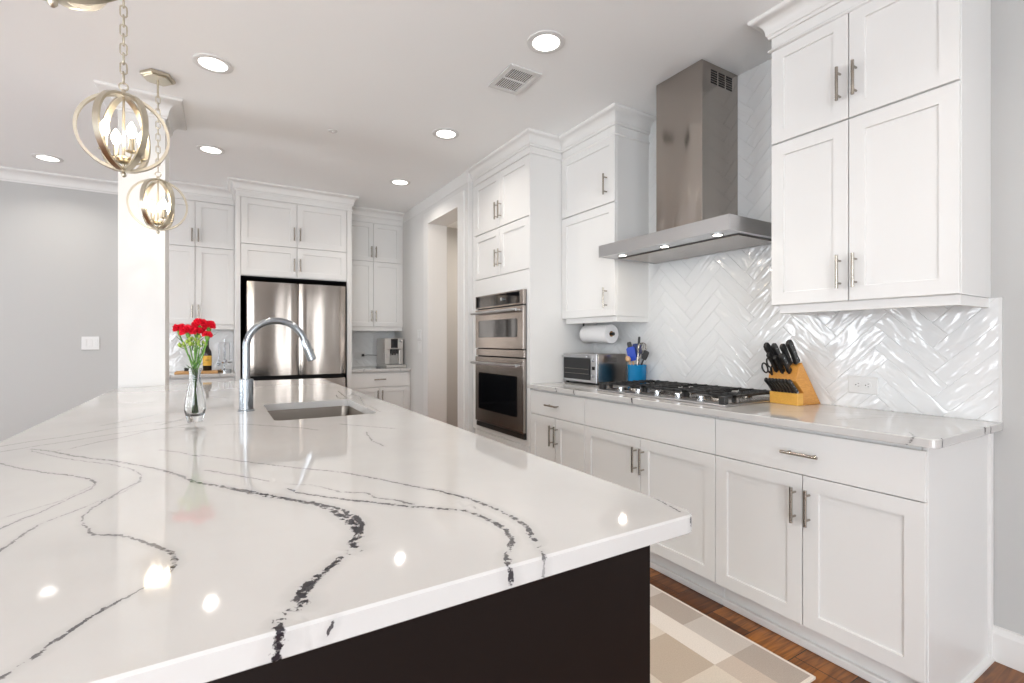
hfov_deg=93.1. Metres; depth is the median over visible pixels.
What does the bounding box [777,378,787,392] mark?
steak knife
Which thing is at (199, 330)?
carnation
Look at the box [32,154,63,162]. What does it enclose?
recessed light
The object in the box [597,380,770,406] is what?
gas cooktop
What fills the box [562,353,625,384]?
toaster oven
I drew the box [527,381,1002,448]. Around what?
countertop
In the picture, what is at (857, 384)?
receptacle
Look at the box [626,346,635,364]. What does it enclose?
spatula
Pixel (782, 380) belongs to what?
steak knife
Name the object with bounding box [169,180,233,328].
upper cabinet
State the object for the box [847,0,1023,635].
wall
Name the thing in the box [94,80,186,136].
trim
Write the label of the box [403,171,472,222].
trim
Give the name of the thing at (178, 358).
tile backsplash
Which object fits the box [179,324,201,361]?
carnation
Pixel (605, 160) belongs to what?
upper cabinet
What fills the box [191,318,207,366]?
carnation
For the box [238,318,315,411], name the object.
kitchen faucet
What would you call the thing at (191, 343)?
bud
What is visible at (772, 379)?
steak knife
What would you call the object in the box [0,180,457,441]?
wall
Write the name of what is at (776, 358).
paring knife
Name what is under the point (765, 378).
steak knife
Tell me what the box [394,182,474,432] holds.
wall
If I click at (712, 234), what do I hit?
lamp
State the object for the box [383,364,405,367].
drip tray
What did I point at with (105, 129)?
bulb
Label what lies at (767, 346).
carving knife
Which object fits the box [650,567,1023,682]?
floor
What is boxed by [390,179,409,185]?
recessed light
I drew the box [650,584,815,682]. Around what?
runner rug
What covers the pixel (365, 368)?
countertop
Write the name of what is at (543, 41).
recessed light
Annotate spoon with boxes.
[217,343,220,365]
[625,356,630,364]
[641,350,648,364]
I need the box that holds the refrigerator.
[243,281,345,386]
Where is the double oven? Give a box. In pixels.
[470,289,526,439]
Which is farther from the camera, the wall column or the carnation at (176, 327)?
the wall column
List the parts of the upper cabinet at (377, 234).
door, door, light rail, crown molding, door, door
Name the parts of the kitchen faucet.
spout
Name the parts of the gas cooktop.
knob, knob, knob, knob, knob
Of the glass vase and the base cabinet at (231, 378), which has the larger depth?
the base cabinet at (231, 378)
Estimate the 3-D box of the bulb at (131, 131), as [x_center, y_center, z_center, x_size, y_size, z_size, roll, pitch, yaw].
[-1.422,-0.762,1.813,0.038,0.114,0.038,0,0,-31]
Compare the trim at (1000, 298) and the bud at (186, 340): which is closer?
the bud at (186, 340)
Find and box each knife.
[763,342,774,355]
[764,377,773,390]
[766,352,778,372]
[767,378,777,391]
[770,378,780,391]
[771,343,782,364]
[773,355,784,373]
[774,378,783,391]
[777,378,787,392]
[779,344,792,365]
[779,353,791,373]
[780,379,790,392]
[784,379,793,392]
[785,340,799,364]
[787,379,798,393]
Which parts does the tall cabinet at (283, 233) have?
door, door, crown molding, door, door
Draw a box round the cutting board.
[174,370,217,373]
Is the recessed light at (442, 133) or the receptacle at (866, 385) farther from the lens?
the recessed light at (442, 133)
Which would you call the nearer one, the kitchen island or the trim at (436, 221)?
the kitchen island
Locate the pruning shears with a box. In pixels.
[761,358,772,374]
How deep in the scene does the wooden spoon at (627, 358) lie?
3.37 m
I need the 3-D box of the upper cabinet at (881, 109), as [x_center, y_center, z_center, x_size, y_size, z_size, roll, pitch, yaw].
[1.517,-0.831,2.079,0.392,1.402,0.835,0,0,-31]
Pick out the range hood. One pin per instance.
(697, 106)
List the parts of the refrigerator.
door, drawer, door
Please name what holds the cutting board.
on the countertop at (171, 374)
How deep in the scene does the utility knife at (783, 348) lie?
2.36 m
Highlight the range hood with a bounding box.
[599,59,770,263]
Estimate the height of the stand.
0.335 m
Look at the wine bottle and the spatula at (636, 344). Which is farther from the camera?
the wine bottle
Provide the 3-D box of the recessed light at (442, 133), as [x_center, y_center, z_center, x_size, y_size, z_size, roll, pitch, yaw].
[-0.488,-1.528,3.582,0.196,0.008,0.196,0,0,-31]
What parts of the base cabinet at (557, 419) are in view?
door, handle, handle, drawer, rail, door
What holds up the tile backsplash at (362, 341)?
attached to the wall at (59, 246)
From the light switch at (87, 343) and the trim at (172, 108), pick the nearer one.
the trim at (172, 108)
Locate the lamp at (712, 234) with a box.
[711,233,723,236]
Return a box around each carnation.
[172,324,194,367]
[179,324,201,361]
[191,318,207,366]
[193,326,205,354]
[195,321,215,367]
[197,331,212,367]
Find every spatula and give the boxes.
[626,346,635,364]
[632,343,641,356]
[637,337,640,364]
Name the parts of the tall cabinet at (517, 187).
door, door, frame, drawer, crown molding, door, door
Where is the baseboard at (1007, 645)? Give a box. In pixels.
[992,625,1023,672]
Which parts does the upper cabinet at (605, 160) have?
door, door, handle, handle, light rail, crown molding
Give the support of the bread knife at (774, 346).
on the knife block
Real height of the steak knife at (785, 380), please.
0.075 m
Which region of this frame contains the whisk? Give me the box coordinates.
[637,342,646,364]
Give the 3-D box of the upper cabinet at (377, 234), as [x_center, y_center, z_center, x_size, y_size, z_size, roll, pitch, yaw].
[-1.684,-0.826,5.797,0.693,1.412,0.399,0,0,-31]
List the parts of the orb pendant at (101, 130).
chain, stem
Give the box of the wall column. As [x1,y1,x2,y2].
[118,110,168,387]
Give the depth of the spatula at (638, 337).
3.34 m
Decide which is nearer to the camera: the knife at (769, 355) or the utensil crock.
the knife at (769, 355)
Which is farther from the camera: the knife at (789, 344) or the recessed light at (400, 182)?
the recessed light at (400, 182)
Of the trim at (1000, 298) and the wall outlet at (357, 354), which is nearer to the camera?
the trim at (1000, 298)
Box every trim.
[0,166,117,194]
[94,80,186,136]
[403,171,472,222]
[423,190,464,429]
[999,297,1002,422]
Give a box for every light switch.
[81,337,99,349]
[418,342,420,352]
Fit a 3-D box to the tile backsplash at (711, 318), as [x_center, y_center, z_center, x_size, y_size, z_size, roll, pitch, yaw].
[1.263,-0.609,2.871,0.007,1.843,2.351,0,0,-31]
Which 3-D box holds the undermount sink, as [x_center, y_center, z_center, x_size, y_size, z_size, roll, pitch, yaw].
[-0.831,0.425,2.067,0.410,0.214,0.571,0,0,-31]
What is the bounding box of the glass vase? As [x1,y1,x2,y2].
[184,368,205,421]
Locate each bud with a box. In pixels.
[178,339,196,368]
[188,334,202,367]
[193,337,207,363]
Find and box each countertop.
[0,378,691,682]
[169,370,234,377]
[352,366,410,371]
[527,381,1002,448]
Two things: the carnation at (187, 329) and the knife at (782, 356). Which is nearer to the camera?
the carnation at (187, 329)
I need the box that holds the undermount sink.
[268,406,363,420]
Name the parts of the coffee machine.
panel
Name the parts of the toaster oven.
handle, glass door, panel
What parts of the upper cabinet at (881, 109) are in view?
crown molding, door, door, handle, handle, handle, handle, light rail, door, door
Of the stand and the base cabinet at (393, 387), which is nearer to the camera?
the stand
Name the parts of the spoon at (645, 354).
blade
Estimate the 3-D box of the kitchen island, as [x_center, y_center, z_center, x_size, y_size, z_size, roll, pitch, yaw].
[-0.980,0.775,2.036,0.841,0.914,3.382,0,0,-31]
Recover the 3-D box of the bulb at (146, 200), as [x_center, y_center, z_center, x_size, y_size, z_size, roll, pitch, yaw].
[-2.075,-0.760,2.751,0.038,0.114,0.038,0,0,-31]
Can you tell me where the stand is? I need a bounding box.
[218,339,231,371]
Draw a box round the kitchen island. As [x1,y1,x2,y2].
[207,546,649,682]
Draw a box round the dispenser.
[390,349,397,354]
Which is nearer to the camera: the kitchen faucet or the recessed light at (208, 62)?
the kitchen faucet
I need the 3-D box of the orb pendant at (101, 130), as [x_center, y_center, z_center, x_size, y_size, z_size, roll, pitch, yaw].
[-1.475,-1.076,1.842,0.288,0.909,0.266,0,0,-31]
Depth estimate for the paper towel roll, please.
3.51 m
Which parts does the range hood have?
filter panel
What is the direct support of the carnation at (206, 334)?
in the glass vase
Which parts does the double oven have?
handle, handle, oven door, oven door, control panel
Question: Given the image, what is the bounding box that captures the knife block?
[768,363,820,405]
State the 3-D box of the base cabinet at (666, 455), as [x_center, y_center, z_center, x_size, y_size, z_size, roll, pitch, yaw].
[0.939,0.788,2.785,0.646,0.890,0.931,0,0,-31]
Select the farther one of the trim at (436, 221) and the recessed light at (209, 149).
the trim at (436, 221)
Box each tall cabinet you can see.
[227,177,358,388]
[467,128,592,453]
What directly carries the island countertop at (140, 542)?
on the kitchen island
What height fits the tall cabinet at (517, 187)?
2.764 m
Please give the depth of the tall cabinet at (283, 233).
4.88 m
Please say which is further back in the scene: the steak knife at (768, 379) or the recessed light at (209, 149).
the recessed light at (209, 149)
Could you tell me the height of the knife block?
0.207 m
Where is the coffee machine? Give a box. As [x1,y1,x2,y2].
[377,338,405,367]
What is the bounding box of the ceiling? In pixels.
[0,0,783,227]
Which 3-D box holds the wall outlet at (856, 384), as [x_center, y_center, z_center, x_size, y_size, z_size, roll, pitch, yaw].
[1.629,0.205,2.253,0.009,0.080,0.122,0,0,-31]
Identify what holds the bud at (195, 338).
in the glass vase
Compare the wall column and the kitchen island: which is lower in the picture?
the kitchen island
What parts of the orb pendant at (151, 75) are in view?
down rod, chain, stem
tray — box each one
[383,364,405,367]
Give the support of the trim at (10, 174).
attached to the wall at (59, 246)
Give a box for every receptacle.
[854,381,861,387]
[863,382,871,388]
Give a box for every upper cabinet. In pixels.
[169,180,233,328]
[352,206,404,330]
[559,102,655,324]
[747,0,990,314]
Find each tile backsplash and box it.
[169,329,232,371]
[352,331,393,366]
[593,59,998,421]
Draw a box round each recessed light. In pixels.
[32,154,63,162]
[192,53,232,73]
[196,145,224,154]
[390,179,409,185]
[433,128,458,139]
[527,30,564,53]
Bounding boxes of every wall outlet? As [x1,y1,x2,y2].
[355,352,365,358]
[848,376,877,394]
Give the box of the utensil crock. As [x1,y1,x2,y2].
[627,364,646,383]
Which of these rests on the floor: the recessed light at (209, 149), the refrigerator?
the refrigerator
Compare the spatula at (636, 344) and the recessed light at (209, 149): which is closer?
the spatula at (636, 344)
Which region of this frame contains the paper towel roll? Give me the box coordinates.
[579,323,617,342]
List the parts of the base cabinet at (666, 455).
door, handle, handle, drawer, rail, door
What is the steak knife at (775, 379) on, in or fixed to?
on the knife block
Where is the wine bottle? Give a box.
[203,341,211,370]
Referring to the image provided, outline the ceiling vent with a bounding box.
[488,63,541,95]
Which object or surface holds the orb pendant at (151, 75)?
hanging from the ceiling
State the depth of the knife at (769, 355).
2.41 m
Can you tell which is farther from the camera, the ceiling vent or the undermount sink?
the ceiling vent
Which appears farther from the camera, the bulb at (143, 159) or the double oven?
the double oven
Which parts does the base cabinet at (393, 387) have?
door, drawer, door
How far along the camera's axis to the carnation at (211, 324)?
1.76 m
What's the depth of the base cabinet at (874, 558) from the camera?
1.79 m
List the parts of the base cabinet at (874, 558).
door, handle, handle, handle, rail, drawer, door, panel, shoe molding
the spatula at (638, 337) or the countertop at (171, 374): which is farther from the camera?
the countertop at (171, 374)
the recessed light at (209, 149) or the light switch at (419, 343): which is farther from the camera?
the light switch at (419, 343)
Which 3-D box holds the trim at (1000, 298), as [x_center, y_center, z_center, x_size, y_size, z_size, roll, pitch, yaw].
[1.875,0.073,1.861,0.010,0.479,0.009,0,0,-31]
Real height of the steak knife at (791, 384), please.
0.075 m
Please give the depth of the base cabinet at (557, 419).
3.26 m
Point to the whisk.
(641, 344)
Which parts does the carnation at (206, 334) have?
stem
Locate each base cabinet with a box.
[169,376,234,383]
[352,371,409,409]
[530,389,586,472]
[585,397,724,604]
[716,417,994,682]
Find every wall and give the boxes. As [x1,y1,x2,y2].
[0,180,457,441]
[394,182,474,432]
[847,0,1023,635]
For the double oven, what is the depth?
3.84 m
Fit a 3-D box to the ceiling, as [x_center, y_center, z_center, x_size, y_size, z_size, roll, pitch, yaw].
[-0.970,-1.582,1.067,7.550,0.100,9.530,0,0,-31]
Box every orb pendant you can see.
[43,0,115,10]
[73,0,169,177]
[126,68,187,233]
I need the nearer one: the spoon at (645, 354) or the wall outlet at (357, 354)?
the spoon at (645, 354)
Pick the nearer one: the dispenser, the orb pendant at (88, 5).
the orb pendant at (88, 5)
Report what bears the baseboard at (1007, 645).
attached to the wall at (1007, 16)
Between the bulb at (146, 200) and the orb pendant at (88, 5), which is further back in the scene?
the bulb at (146, 200)
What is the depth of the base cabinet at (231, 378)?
4.61 m
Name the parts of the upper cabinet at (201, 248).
door, door, crown molding, light rail, frame, door, door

